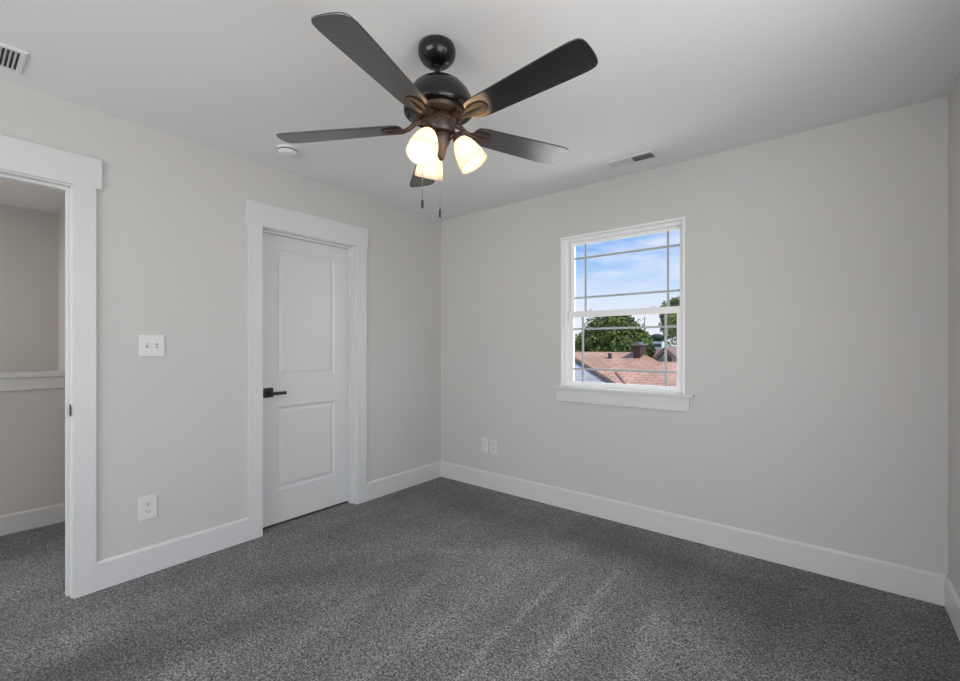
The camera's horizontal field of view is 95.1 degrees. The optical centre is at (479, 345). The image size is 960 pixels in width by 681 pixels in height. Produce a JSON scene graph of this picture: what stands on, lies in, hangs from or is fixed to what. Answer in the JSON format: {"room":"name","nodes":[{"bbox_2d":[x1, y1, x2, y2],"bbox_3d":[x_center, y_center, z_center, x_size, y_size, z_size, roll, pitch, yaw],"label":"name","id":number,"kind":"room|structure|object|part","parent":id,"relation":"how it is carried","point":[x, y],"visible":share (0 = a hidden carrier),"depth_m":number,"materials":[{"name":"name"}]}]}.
{"room":"empty bedroom","nodes":[
{"label":"empty bedroom","id":0,"kind":"room"},
{"bbox_2d":[0,204,57,372],"bbox_3d":[-3.351,1.424,2.719,2.555,5.240,6.039,0,0,39],"label":"wall","id":1,"kind":"structure","parent":0,"point":[28,237],"depth_m":3.83,"materials":[{"name":"paint"}]},
{"bbox_2d":[0,388,64,515],"bbox_3d":[-4.052,2.129,1.850,0.115,3.830,3.606,0,0,39],"label":"wall","id":2,"kind":"structure","parent":0,"point":[32,422],"depth_m":3.00,"materials":[{"name":"paint"}]},
{"bbox_2d":[0,503,64,535],"bbox_3d":[-4.002,1.179,1.810,0.013,0.130,3.606,0,0,39],"label":"baseboard","id":3,"kind":"structure","parent":2,"relation":"attached to","point":[11,523],"depth_m":2.98,"materials":[{"name":"paint"}]},
{"bbox_2d":[0,371,64,391],"bbox_3d":[-4.050,0.240,1.849,0.170,0.117,3.606,0,0,39],"label":"trim","id":4,"kind":"structure","parent":2,"relation":"attached to","point":[14,381],"depth_m":2.99,"materials":[{"name":"paint"}]},
{"bbox_2d":[58,207,64,370],"bbox_3d":[-2.843,1.424,3.256,2.435,5.240,0.100,0,0,39],"label":"wall","id":5,"kind":"structure","parent":0,"point":[61,216],"depth_m":3.88,"materials":[{"name":"paint"}]},
{"bbox_2d":[0,81,440,560],"bbox_3d":[-2.279,0.024,1.922,0.115,2.440,5.939,0,0,39],"label":"wall","id":6,"kind":"structure","parent":0,"point":[172,227],"depth_m":2.58,"materials":[{"name":"paint"}]},
{"bbox_2d":[0,134,101,598],"bbox_3d":[-2.312,0.148,1.868,0.130,2.192,1.060,0,0,39],"label":"trim","id":7,"kind":"structure","parent":6,"relation":"attached to","point":[79,176],"depth_m":2.18,"materials":[{"name":"paint"}]},
{"bbox_2d":[138,494,156,521],"bbox_3d":[-1.815,0.884,2.400,0.008,0.130,0.084,0,0,39],"label":"wall outlet","id":8,"kind":"object","parent":6,"relation":"attached to","point":[147,505],"visible":1,"depth_m":2.40,"materials":[{"name":"plastic"}]},
{"bbox_2d":[144,501,151,506],"bbox_3d":[-1.813,0.864,2.398,0.002,0.027,0.033,0,0,39],"label":"receptacle","id":9,"kind":"object","parent":8,"relation":"attached to","point":[146,503],"depth_m":2.40,"materials":[{"name":"plastic"}]},
{"bbox_2d":[144,509,151,513],"bbox_3d":[-1.813,0.904,2.398,0.002,0.027,0.033,0,0,39],"label":"receptacle","id":10,"kind":"object","parent":8,"relation":"attached to","point":[146,511],"depth_m":2.40,"materials":[{"name":"plastic"}]},
{"bbox_2d":[139,335,164,355],"bbox_3d":[-1.800,-0.002,2.411,0.018,0.116,0.118,0,0,39],"label":"light switch","id":11,"kind":"object","parent":6,"relation":"attached to","point":[149,345],"visible":1,"depth_m":2.41,"materials":[{"name":"plastic"}]},
{"bbox_2d":[96,517,248,590],"bbox_3d":[-1.716,1.171,2.520,0.013,0.147,0.747,0,0,39],"label":"baseboard","id":12,"kind":"structure","parent":6,"relation":"attached to","point":[121,568],"depth_m":2.47,"materials":[{"name":"paint"}]},
{"bbox_2d":[263,501,347,528],"bbox_3d":[-1.284,1.243,3.232,0.025,0.002,0.719,0,0,39],"label":"trim","id":13,"kind":"structure","parent":6,"relation":"attached to","point":[345,501],"depth_m":3.22,"materials":[{"name":"wood"}]},
{"bbox_2d":[246,199,367,539],"bbox_3d":[-1.241,0.154,3.200,0.130,2.180,0.935,0,0,39],"label":"door","id":14,"kind":"structure","parent":6,"relation":"in","point":[307,274],"depth_m":3.20,"materials":[{"name":"paint"}]},
{"bbox_3d":[-1.442,0.319,2.992,0.009,0.066,0.066,0,0,39],"label":"handle","id":15,"kind":"part","parent":14,"relation":"part of","materials":[{"name":"black metal"}]},
{"bbox_3d":[-1.392,0.321,3.011,0.045,0.026,0.116,0,0,39],"label":"lever","id":16,"kind":"part","parent":14,"relation":"part of","materials":[{"name":"black metal"}]},
{"bbox_2d":[367,461,440,500],"bbox_3d":[-0.641,1.171,3.858,0.013,0.147,0.868,0,0,39],"label":"baseboard","id":17,"kind":"structure","parent":6,"relation":"attached to","point":[383,486],"depth_m":3.81,"materials":[{"name":"paint"}]},
{"bbox_2d":[0,477,959,680],"bbox_3d":[-1.449,1.304,1.254,4.689,0.120,5.939,0,0,39],"label":"floor","id":18,"kind":"structure","parent":0,"point":[440,578],"depth_m":2.07,"materials":[{"name":"carpet"}]},
{"bbox_2d":[0,0,959,220],"bbox_3d":[-1.902,-1.266,1.644,6.162,0.140,6.179,0,0,39],"label":"ceiling","id":19,"kind":"structure","parent":0,"point":[681,80],"depth_m":1.92,"materials":[{"name":"paint"}]},
{"bbox_2d":[0,42,28,73],"bbox_3d":[-2.033,-1.192,1.727,0.223,0.008,0.343,0,0,39],"label":"ceiling vent","id":20,"kind":"object","parent":19,"relation":"in","point":[13,59],"visible":1,"depth_m":1.82,"materials":[{"name":"white metal"}]},
{"bbox_2d":[277,144,298,157],"bbox_3d":[-1.166,-1.175,2.664,0.124,0.042,0.124,0,0,39],"label":"smoke detector","id":21,"kind":"object","parent":19,"relation":"attached to","point":[288,151],"visible":1,"depth_m":2.63,"materials":[{"name":"white plastic"}]},
{"bbox_2d":[276,12,597,217],"bbox_3d":[-0.172,-0.854,1.795,1.259,0.684,1.206,0,0,-14],"label":"ceiling fan","id":22,"kind":"object","parent":19,"relation":"hanging from","point":[437,102],"visible":1,"depth_m":1.63,"materials":[{"name":"black wood"}]},
{"bbox_3d":[-0.561,-0.855,1.773,0.501,0.006,0.136,-3,11,4],"label":"blade","id":23,"kind":"part","parent":22,"relation":"part of","materials":[{"name":"black wood"}]},
{"bbox_3d":[-0.309,-0.867,1.373,0.136,0.006,0.501,9,4,21],"label":"blade","id":24,"kind":"part","parent":22,"relation":"part of","materials":[{"name":"black wood"}]},
{"bbox_3d":[-0.314,-0.874,1.756,0.168,0.052,0.064,-3,11,4],"label":"blade arm","id":25,"kind":"part","parent":22,"relation":"part of","materials":[{"name":"brown metal"}]},
{"bbox_3d":[-0.216,-0.878,1.603,0.064,0.052,0.168,9,4,21],"label":"blade arm","id":26,"kind":"part","parent":22,"relation":"part of","materials":[{"name":"brown metal"}]},
{"bbox_3d":[-0.213,-0.757,1.643,0.120,0.143,0.130,-3,0,39],"label":"lamp shade","id":27,"kind":"part","parent":22,"relation":"part of","materials":[{"name":"white glass"}]},
{"bbox_3d":[-0.258,-0.869,2.137,0.136,0.006,0.501,-14,3,-14],"label":"blade","id":28,"kind":"part","parent":22,"relation":"part of","materials":[{"name":"black wood"}]},
{"bbox_3d":[-0.229,-0.713,1.747,0.003,0.270,0.003,0,0,39],"label":"pull chain","id":29,"kind":"part","parent":22,"relation":"part of","materials":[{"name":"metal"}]},
{"bbox_3d":[-0.210,-0.768,1.651,0.059,0.091,0.060,0,0,-18],"label":"bulb","id":30,"kind":"part","parent":22,"relation":"part of","materials":[{"name":"white glass"}]},
{"bbox_3d":[-0.212,-0.757,1.853,0.129,0.143,0.119,-3,0,39],"label":"lamp shade","id":31,"kind":"part","parent":22,"relation":"part of","materials":[{"name":"white glass"}]},
{"bbox_3d":[-0.041,-0.886,1.649,0.168,0.052,0.064,-3,-11,40],"label":"blade arm","id":32,"kind":"part","parent":22,"relation":"part of","materials":[{"name":"brown metal"}]},
{"bbox_3d":[-0.032,-0.765,1.748,0.126,0.143,0.123,-3,0,39],"label":"lamp shade","id":33,"kind":"part","parent":22,"relation":"part of","materials":[{"name":"white glass"}]},
{"bbox_3d":[-0.026,-0.886,1.825,0.169,0.049,0.063,0,0,-38],"label":"blade arm","id":34,"kind":"part","parent":22,"relation":"part of","materials":[{"name":"brown metal"}]},
{"bbox_3d":[0.180,-0.889,1.961,0.501,0.006,0.136,-3,-11,-32],"label":"blade","id":35,"kind":"part","parent":22,"relation":"part of","materials":[{"name":"black wood"}]},
{"bbox_3d":[0.149,-0.887,1.489,0.501,0.006,0.136,-3,-11,40],"label":"blade","id":36,"kind":"part","parent":22,"relation":"part of","materials":[{"name":"black wood"}]},
{"bbox_2d":[604,149,659,168],"bbox_3d":[0.974,-1.192,2.816,0.315,0.007,0.134,0,0,39],"label":"ceiling vent","id":37,"kind":"object","parent":19,"relation":"in","point":[650,154],"visible":1,"depth_m":2.80,"materials":[{"name":"white metal"}]},
{"bbox_2d":[441,96,947,574],"bbox_3d":[-0.010,1.424,3.997,6.162,5.240,0.140,0,0,39],"label":"wall","id":38,"kind":"structure","parent":0,"point":[816,260],"depth_m":2.57,"materials":[{"name":"paint"}]},
{"bbox_2d":[482,438,487,451],"bbox_3d":[0.041,0.868,3.859,0.070,0.118,0.012,0,0,39],"label":"cable plate","id":39,"kind":"object","parent":38,"relation":"attached to","point":[484,440],"visible":1,"depth_m":3.85,"materials":[{"name":"plastic"}]},
{"bbox_2d":[490,439,496,453],"bbox_3d":[0.116,0.870,3.801,0.074,0.118,0.008,0,0,39],"label":"wall outlet","id":40,"kind":"object","parent":38,"relation":"attached to","point":[493,443],"visible":1,"depth_m":3.80,"materials":[{"name":"plastic"}]},
{"bbox_2d":[552,217,693,411],"bbox_3d":[1.002,-0.206,3.154,1.008,1.257,0.162,0,0,39],"label":"window","id":41,"kind":"structure","parent":38,"relation":"in","point":[665,397],"depth_m":3.13,"materials":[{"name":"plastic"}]},
{"bbox_3d":[0.994,0.318,3.143,1.008,0.018,0.134,0,0,39],"label":"sill","id":42,"kind":"part","parent":41,"relation":"part of","materials":[{"name":"paint"}]},
{"bbox_3d":[1.020,0.017,3.158,0.822,0.562,0.030,0,0,39],"label":"sash","id":43,"kind":"part","parent":41,"relation":"part of","materials":[{"name":"glass"}]},
{"bbox_2d":[574,313,676,385],"bbox_3d":[1.020,0.026,3.158,0.754,0.492,0.006,0,0,39],"label":"grille","id":44,"kind":"object","parent":41,"relation":"attached to","point":[665,326],"depth_m":3.18,"materials":[{"name":"white plastic"}]},
{"bbox_3d":[1.044,-0.514,3.191,0.834,0.577,0.028,0,0,39],"label":"sash","id":45,"kind":"part","parent":41,"relation":"part of","materials":[{"name":"glass"}]},
{"bbox_2d":[575,231,679,310],"bbox_3d":[1.044,-0.522,3.191,0.774,0.523,0.006,0,0,39],"label":"grille","id":46,"kind":"object","parent":41,"relation":"attached to","point":[643,233],"depth_m":3.19,"materials":[{"name":"white plastic"}]},
{"bbox_2d":[441,461,947,605],"bbox_3d":[0.928,1.171,3.145,3.352,0.147,0.013,0,0,39],"label":"baseboard","id":47,"kind":"structure","parent":38,"relation":"attached to","point":[924,585],"depth_m":2.65,"materials":[{"name":"paint"}]},
{"bbox_2d":[948,71,959,597],"bbox_3d":[0.545,1.424,-0.118,0.140,5.240,5.579,0,0,39],"label":"wall","id":48,"kind":"structure","parent":0,"point":[954,95],"depth_m":1.99,"materials":[{"name":"paint"}]},
{"bbox_2d":[945,576,959,640],"bbox_3d":[0.529,1.171,-0.016,0.013,0.147,5.439,0,0,39],"label":"baseboard","id":49,"kind":"structure","parent":48,"relation":"attached to","point":[952,600],"depth_m":1.96,"materials":[{"name":"paint"}]},
{"label":"outside","id":50,"kind":"structure","parent":0,"visible":0},
{"bbox_3d":[49.135,4.394,129.612,240.000,0.300,256.400,0,0,39],"label":"ground","id":51,"kind":"structure","parent":50,"visible":0},
{"bbox_2d":[575,331,585,351],"bbox_3d":[6.431,1.601,27.557,1.883,5.287,1.679,0,0,6],"label":"leafy tree","id":52,"kind":"object","parent":51,"relation":"on","point":[578,338],"visible":0.09,"depth_m":27.37,"materials":[{"name":"green plant"}]},
{"bbox_2d":[577,315,653,351],"bbox_3d":[6.337,1.270,21.052,3.317,5.954,3.246,0,0,-2],"label":"leafy tree","id":53,"kind":"object","parent":51,"relation":"on","point":[603,340],"visible":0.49,"depth_m":20.35,"materials":[{"name":"green plant"}]},
{"bbox_2d":[575,342,676,386],"bbox_3d":[4.566,2.057,12.738,21.000,4.374,10.423,0,0,39],"label":"house","id":54,"kind":"structure","parent":51,"relation":"on","point":[638,359],"depth_m":13.07,"materials":[{"name":"ceramic"}]},
{"bbox_2d":[646,343,655,358],"bbox_3d":[7.065,2.059,18.603,0.736,4.371,0.554,0,0,26],"label":"shrub","id":55,"kind":"object","parent":51,"relation":"on","point":[650,349],"visible":0.35,"depth_m":18.44,"materials":[{"name":"green plant"}]},
{"bbox_2d":[650,334,663,340],"bbox_3d":[29.262,1.095,72.847,2.899,6.303,3.005,0,0,-20],"label":"tree","id":56,"kind":"object","parent":51,"relation":"on","point":[656,337],"visible":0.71,"depth_m":71.77,"materials":[{"name":"green plant"}]},
{"bbox_2d":[651,341,674,348],"bbox_3d":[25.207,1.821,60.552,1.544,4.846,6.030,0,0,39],"label":"building","id":57,"kind":"structure","parent":51,"relation":"on","point":[657,344],"depth_m":58.15,"materials":[{"name":"white"}]},
{"bbox_2d":[654,346,676,361],"bbox_3d":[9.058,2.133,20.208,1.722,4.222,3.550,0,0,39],"label":"house","id":58,"kind":"structure","parent":51,"relation":"on","point":[671,351],"depth_m":19.01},
{"bbox_2d":[658,296,679,346],"bbox_3d":[15.479,0.140,33.824,3.259,8.210,2.595,0,0,39],"label":"leafy tree","id":59,"kind":"object","parent":51,"relation":"on","point":[671,317],"visible":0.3,"depth_m":33.84,"materials":[{"name":"green plant"}]}
]}

